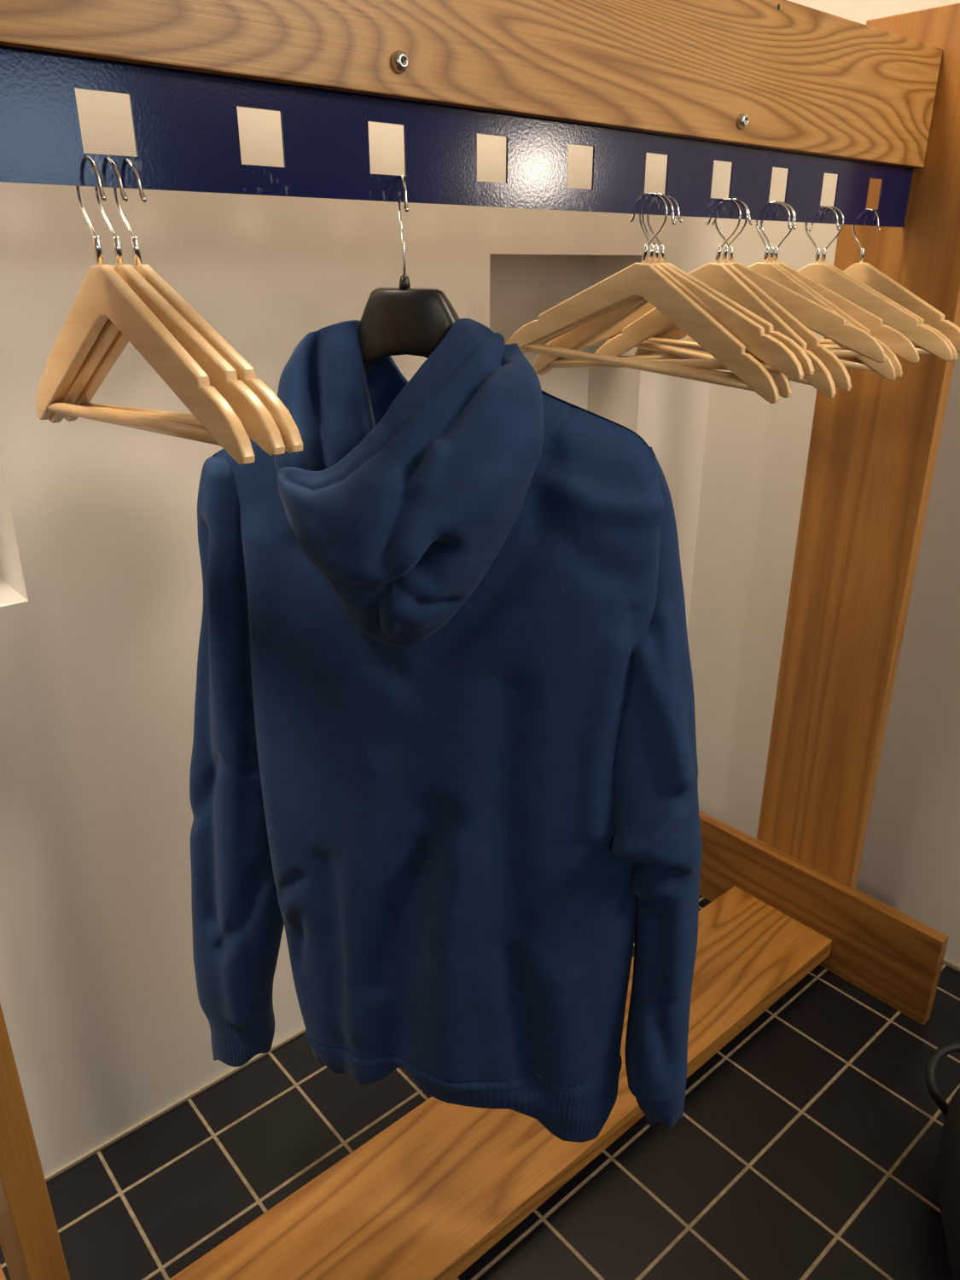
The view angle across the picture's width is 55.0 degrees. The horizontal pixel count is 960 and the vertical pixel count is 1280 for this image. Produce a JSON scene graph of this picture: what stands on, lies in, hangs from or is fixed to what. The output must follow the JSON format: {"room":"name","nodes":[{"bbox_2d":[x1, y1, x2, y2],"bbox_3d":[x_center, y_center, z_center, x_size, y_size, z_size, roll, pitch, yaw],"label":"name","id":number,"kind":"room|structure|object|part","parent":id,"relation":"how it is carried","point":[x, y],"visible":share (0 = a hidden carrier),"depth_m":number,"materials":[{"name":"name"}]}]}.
{"room":"cloakroom","nodes":[
{"label":"cloakroom","id":0,"kind":"room"},
{"bbox_2d":[0,87,730,1175],"bbox_3d":[-0.857,-0.292,1.218,3.525,2.620,0.250,-18,28,-37],"label":"wall","id":1,"kind":"structure","parent":0,"point":[101,587],"depth_m":1.48,"materials":[{"name":"paint"}]},
{"bbox_2d":[44,1026,305,1181],"bbox_3d":[-0.773,0.954,1.621,3.525,0.009,0.007,-18,28,-37],"label":"trim","id":2,"kind":"structure","parent":1,"relation":"attached to","point":[190,1095],"depth_m":1.75,"materials":[{"name":"beige"}]},
{"bbox_2d":[0,895,959,1279],"bbox_3d":[1.076,1.309,0.842,5.200,0.060,4.222,-18,28,-37],"label":"floor","id":3,"kind":"structure","parent":0,"point":[805,1147],"depth_m":1.65,"materials":[{"name":"black tile"}]},
{"bbox_2d":[0,0,959,1279],"bbox_3d":[0.114,0.048,1.353,1.733,1.888,0.677,-18,28,-37],"label":"coat rack","id":4,"kind":"object","parent":3,"relation":"on","point":[757,86],"visible":0.91,"depth_m":1.38,"materials":[{"name":"brown wood"}]},
{"bbox_3d":[-0.505,0.251,0.856,0.034,1.888,0.241,-18,28,-37],"label":"post","id":5,"kind":"part","parent":4,"relation":"part of","materials":[{"name":"brown wood"}]},
{"bbox_2d":[36,155,254,465],"bbox_3d":[-0.321,-0.287,0.798,0.011,0.238,0.439,-19,29,-39],"label":"hanger","id":6,"kind":"object","parent":4,"relation":"hanging from","point":[103,294],"visible":0.94,"depth_m":0.77,"materials":[{"name":"brown wood"}]},
{"bbox_3d":[-0.323,-0.252,0.814,0.011,0.146,0.439,-19,27,-39],"label":"frame","id":7,"kind":"part","parent":6,"relation":"part of","materials":[{"name":"brown wood"}]},
{"bbox_2d":[48,157,285,456],"bbox_3d":[-0.306,-0.289,0.808,0.012,0.241,0.438,-21,30,-41],"label":"hanger","id":8,"kind":"object","parent":4,"relation":"hanging from","point":[258,423],"visible":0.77,"depth_m":0.75,"materials":[{"name":"brown wood"}]},
{"bbox_3d":[-0.309,-0.256,0.824,0.011,0.146,0.439,-21,27,-41],"label":"frame","id":9,"kind":"part","parent":8,"relation":"part of","materials":[{"name":"brown wood"}]},
{"bbox_2d":[64,157,302,453],"bbox_3d":[-0.294,-0.293,0.817,0.012,0.241,0.438,-21,30,-41],"label":"hanger","id":10,"kind":"object","parent":4,"relation":"hanging from","point":[289,432],"visible":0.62,"depth_m":0.77,"materials":[{"name":"brown wood"}]},
{"bbox_3d":[-0.297,-0.260,0.833,0.011,0.146,0.439,-21,27,-41],"label":"frame","id":11,"kind":"part","parent":10,"relation":"part of","materials":[{"name":"brown wood"}]},
{"bbox_2d":[358,174,459,375],"bbox_3d":[-0.078,-0.330,1.025,0.450,0.336,0.074,6,23,15],"label":"hanger","id":12,"kind":"object","parent":4,"relation":"hanging from","point":[404,319],"visible":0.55,"depth_m":1.00,"materials":[{"name":"black plastic"}]},
{"bbox_2d":[189,318,702,1142],"bbox_3d":[-0.073,0.175,1.190,0.735,1.116,0.314,6,23,15],"label":"hoodie","id":13,"kind":"object","parent":12,"relation":"hanging from","point":[444,741],"visible":0.96,"depth_m":1.10,"materials":[{"name":"blue fabric"}]},
{"bbox_2d":[273,318,544,646],"bbox_3d":[-0.103,-0.180,1.054,0.256,0.356,0.357,-11,25,-25],"label":"hood","id":14,"kind":"object","parent":13,"relation":"attached to","point":[410,513],"depth_m":0.96,"materials":[{"name":"blue fabric"}]},
{"bbox_3d":[0.127,-0.589,1.101,1.634,0.140,0.003,-18,28,-37],"label":"hook rail","id":15,"kind":"part","parent":4,"relation":"part of","materials":[{"name":"blue metal"}]},
{"bbox_2d":[168,886,831,1279],"bbox_3d":[0.105,0.860,1.696,1.605,0.043,0.261,-18,28,-37],"label":"shoe shelf","id":16,"kind":"object","parent":4,"relation":"attached to","point":[431,1193],"depth_m":1.56,"materials":[{"name":"brown wood"}]},
{"bbox_2d":[506,192,779,403],"bbox_3d":[0.208,-0.465,1.244,0.437,0.248,0.011,18,28,37],"label":"hanger","id":17,"kind":"object","parent":4,"relation":"hanging from","point":[642,279],"visible":0.89,"depth_m":1.22,"materials":[{"name":"brown wood"}]},
{"bbox_3d":[0.212,-0.433,1.253,0.439,0.146,0.011,23,31,34],"label":"frame","id":18,"kind":"part","parent":17,"relation":"part of","materials":[{"name":"brown wood"}]},
{"bbox_2d":[520,193,791,397],"bbox_3d":[0.220,-0.470,1.249,0.438,0.243,0.012,16,27,34],"label":"hanger","id":19,"kind":"object","parent":4,"relation":"hanging from","point":[782,381],"visible":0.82,"depth_m":1.22,"materials":[{"name":"brown wood"}]},
{"bbox_3d":[0.224,-0.436,1.260,0.439,0.146,0.011,20,29,32],"label":"frame","id":20,"kind":"part","parent":19,"relation":"part of","materials":[{"name":"brown wood"}]},
{"bbox_2d":[533,195,803,380],"bbox_3d":[0.242,-0.470,1.246,0.438,0.241,0.012,20,30,40],"label":"hanger","id":21,"kind":"object","parent":4,"relation":"hanging from","point":[775,355],"visible":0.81,"depth_m":1.20,"materials":[{"name":"brown wood"}]},
{"bbox_3d":[0.239,-0.437,1.262,0.439,0.146,0.011,17,27,42],"label":"frame","id":22,"kind":"part","parent":21,"relation":"part of","materials":[{"name":"brown wood"}]},
{"bbox_2d":[536,194,814,376],"bbox_3d":[0.253,-0.471,1.253,0.438,0.245,0.012,19,29,38],"label":"hanger","id":23,"kind":"object","parent":4,"relation":"hanging from","point":[807,367],"visible":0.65,"depth_m":1.21,"materials":[{"name":"brown wood"}]},
{"bbox_3d":[0.250,-0.440,1.269,0.439,0.146,0.011,14,26,40],"label":"frame","id":24,"kind":"part","parent":23,"relation":"part of","materials":[{"name":"brown wood"}]},
{"bbox_2d":[587,197,851,391],"bbox_3d":[0.342,-0.510,1.352,0.437,0.248,0.011,18,28,37],"label":"hanger","id":25,"kind":"object","parent":4,"relation":"hanging from","point":[841,379],"visible":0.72,"depth_m":1.29,"materials":[{"name":"brown wood"}]},
{"bbox_3d":[0.347,-0.478,1.361,0.439,0.146,0.011,23,31,34],"label":"frame","id":26,"kind":"part","parent":25,"relation":"part of","materials":[{"name":"brown wood"}]},
{"bbox_2d":[613,197,835,397],"bbox_3d":[0.328,-0.504,1.347,0.011,0.253,0.436,-20,30,-40],"label":"hanger","id":27,"kind":"object","parent":4,"relation":"hanging from","point":[718,276],"visible":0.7,"depth_m":1.30,"materials":[{"name":"brown wood"}]},
{"bbox_3d":[0.334,-0.474,1.353,0.011,0.146,0.439,-20,36,-40],"label":"frame","id":28,"kind":"part","parent":27,"relation":"part of","materials":[{"name":"brown wood"}]},
{"bbox_2d":[587,201,885,371],"bbox_3d":[0.373,-0.511,1.350,0.438,0.245,0.012,10,24,23],"label":"hanger","id":29,"kind":"object","parent":4,"relation":"hanging from","point":[816,317],"visible":0.66,"depth_m":1.32,"materials":[{"name":"brown wood"}]},
{"bbox_3d":[0.369,-0.480,1.365,0.439,0.146,0.011,6,23,25],"label":"frame","id":30,"kind":"part","parent":29,"relation":"part of","materials":[{"name":"brown wood"}]},
{"bbox_2d":[645,201,896,381],"bbox_3d":[0.421,-0.536,1.412,0.438,0.246,0.012,11,25,25],"label":"hanger","id":31,"kind":"object","parent":4,"relation":"hanging from","point":[887,369],"visible":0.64,"depth_m":1.38,"materials":[{"name":"brown wood"}]},
{"bbox_3d":[0.425,-0.504,1.423,0.439,0.146,0.011,15,26,23],"label":"frame","id":32,"kind":"part","parent":31,"relation":"part of","materials":[{"name":"brown wood"}]},
{"bbox_2d":[634,203,919,363],"bbox_3d":[0.456,-0.544,1.420,0.439,0.238,0.012,11,25,25],"label":"hanger","id":33,"kind":"object","parent":4,"relation":"hanging from","point":[898,343],"visible":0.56,"depth_m":1.38,"materials":[{"name":"brown wood"}]},
{"bbox_3d":[0.454,-0.509,1.436,0.439,0.146,0.011,9,24,26],"label":"frame","id":34,"kind":"part","parent":33,"relation":"part of","materials":[{"name":"brown wood"}]},
{"bbox_2d":[652,201,902,378],"bbox_3d":[0.433,-0.540,1.418,0.438,0.243,0.012,11,25,25],"label":"hanger","id":35,"kind":"object","parent":4,"relation":"hanging from","point":[892,356],"visible":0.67,"depth_m":1.38,"materials":[{"name":"brown wood"}]},
{"bbox_3d":[0.437,-0.507,1.430,0.439,0.146,0.011,14,26,23],"label":"frame","id":36,"kind":"part","parent":35,"relation":"part of","materials":[{"name":"brown wood"}]},
{"bbox_2d":[684,205,953,361],"bbox_3d":[0.542,-0.577,1.494,0.439,0.230,0.012,10,24,26],"label":"hanger","id":37,"kind":"object","parent":4,"relation":"hanging from","point":[928,341],"visible":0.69,"depth_m":1.46,"materials":[{"name":"brown wood"}]},
{"bbox_3d":[0.543,-0.538,1.509,0.439,0.146,0.011,10,24,26],"label":"frame","id":38,"kind":"part","parent":37,"relation":"part of","materials":[{"name":"brown wood"}]},
{"bbox_3d":[0.756,-0.162,1.868,0.034,1.888,0.241,-18,28,-37],"label":"post","id":39,"kind":"part","parent":4,"relation":"part of","materials":[{"name":"brown wood"}]},
{"bbox_2d":[808,206,958,361],"bbox_3d":[0.556,-0.581,1.505,0.439,0.230,0.012,11,25,28],"label":"hanger","id":40,"kind":"object","parent":4,"relation":"hanging from","point":[823,252],"visible":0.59,"depth_m":1.46,"materials":[{"name":"brown wood"}]},
{"bbox_3d":[0.557,-0.542,1.520,0.439,0.146,0.011,11,25,28],"label":"frame","id":41,"kind":"part","parent":40,"relation":"part of","materials":[{"name":"brown wood"}]},
{"bbox_2d":[820,208,959,353],"bbox_3d":[0.652,-0.607,1.576,0.012,0.239,0.439,-14,26,-30],"label":"hanger","id":42,"kind":"object","parent":4,"relation":"hanging from","point":[866,273],"visible":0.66,"depth_m":1.52,"materials":[{"name":"brown wood"}]},
{"bbox_3d":[0.650,-0.573,1.593,0.011,0.146,0.439,-14,23,-30],"label":"frame","id":43,"kind":"part","parent":42,"relation":"part of","materials":[{"name":"brown wood"}]},
{"bbox_2d":[925,1041,959,1279],"bbox_3d":[0.881,0.877,1.497,0.250,0.242,0.488,6,23,15],"label":"bag","id":44,"kind":"object","parent":3,"relation":"on","point":[947,1164],"visible":1,"depth_m":1.50,"materials":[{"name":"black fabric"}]},
{"bbox_3d":[0.855,0.837,1.649,0.107,0.122,0.201,5,23,12],"label":"handle","id":45,"kind":"part","parent":44,"relation":"part of","materials":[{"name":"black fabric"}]},
{"bbox_2d":[687,0,959,965],"bbox_3d":[1.026,-0.510,1.754,0.080,2.620,1.342,-18,28,-37],"label":"wall","id":46,"kind":"structure","parent":0,"point":[756,450],"depth_m":2.14,"materials":[{"name":"paint"}]},
{"bbox_2d":[942,958,959,971],"bbox_3d":[0.996,0.709,2.217,0.007,0.012,1.334,-18,28,-37],"label":"trim","id":47,"kind":"structure","parent":46,"relation":"attached to","point":[952,965],"depth_m":2.12,"materials":[{"name":"beige"}]}
]}

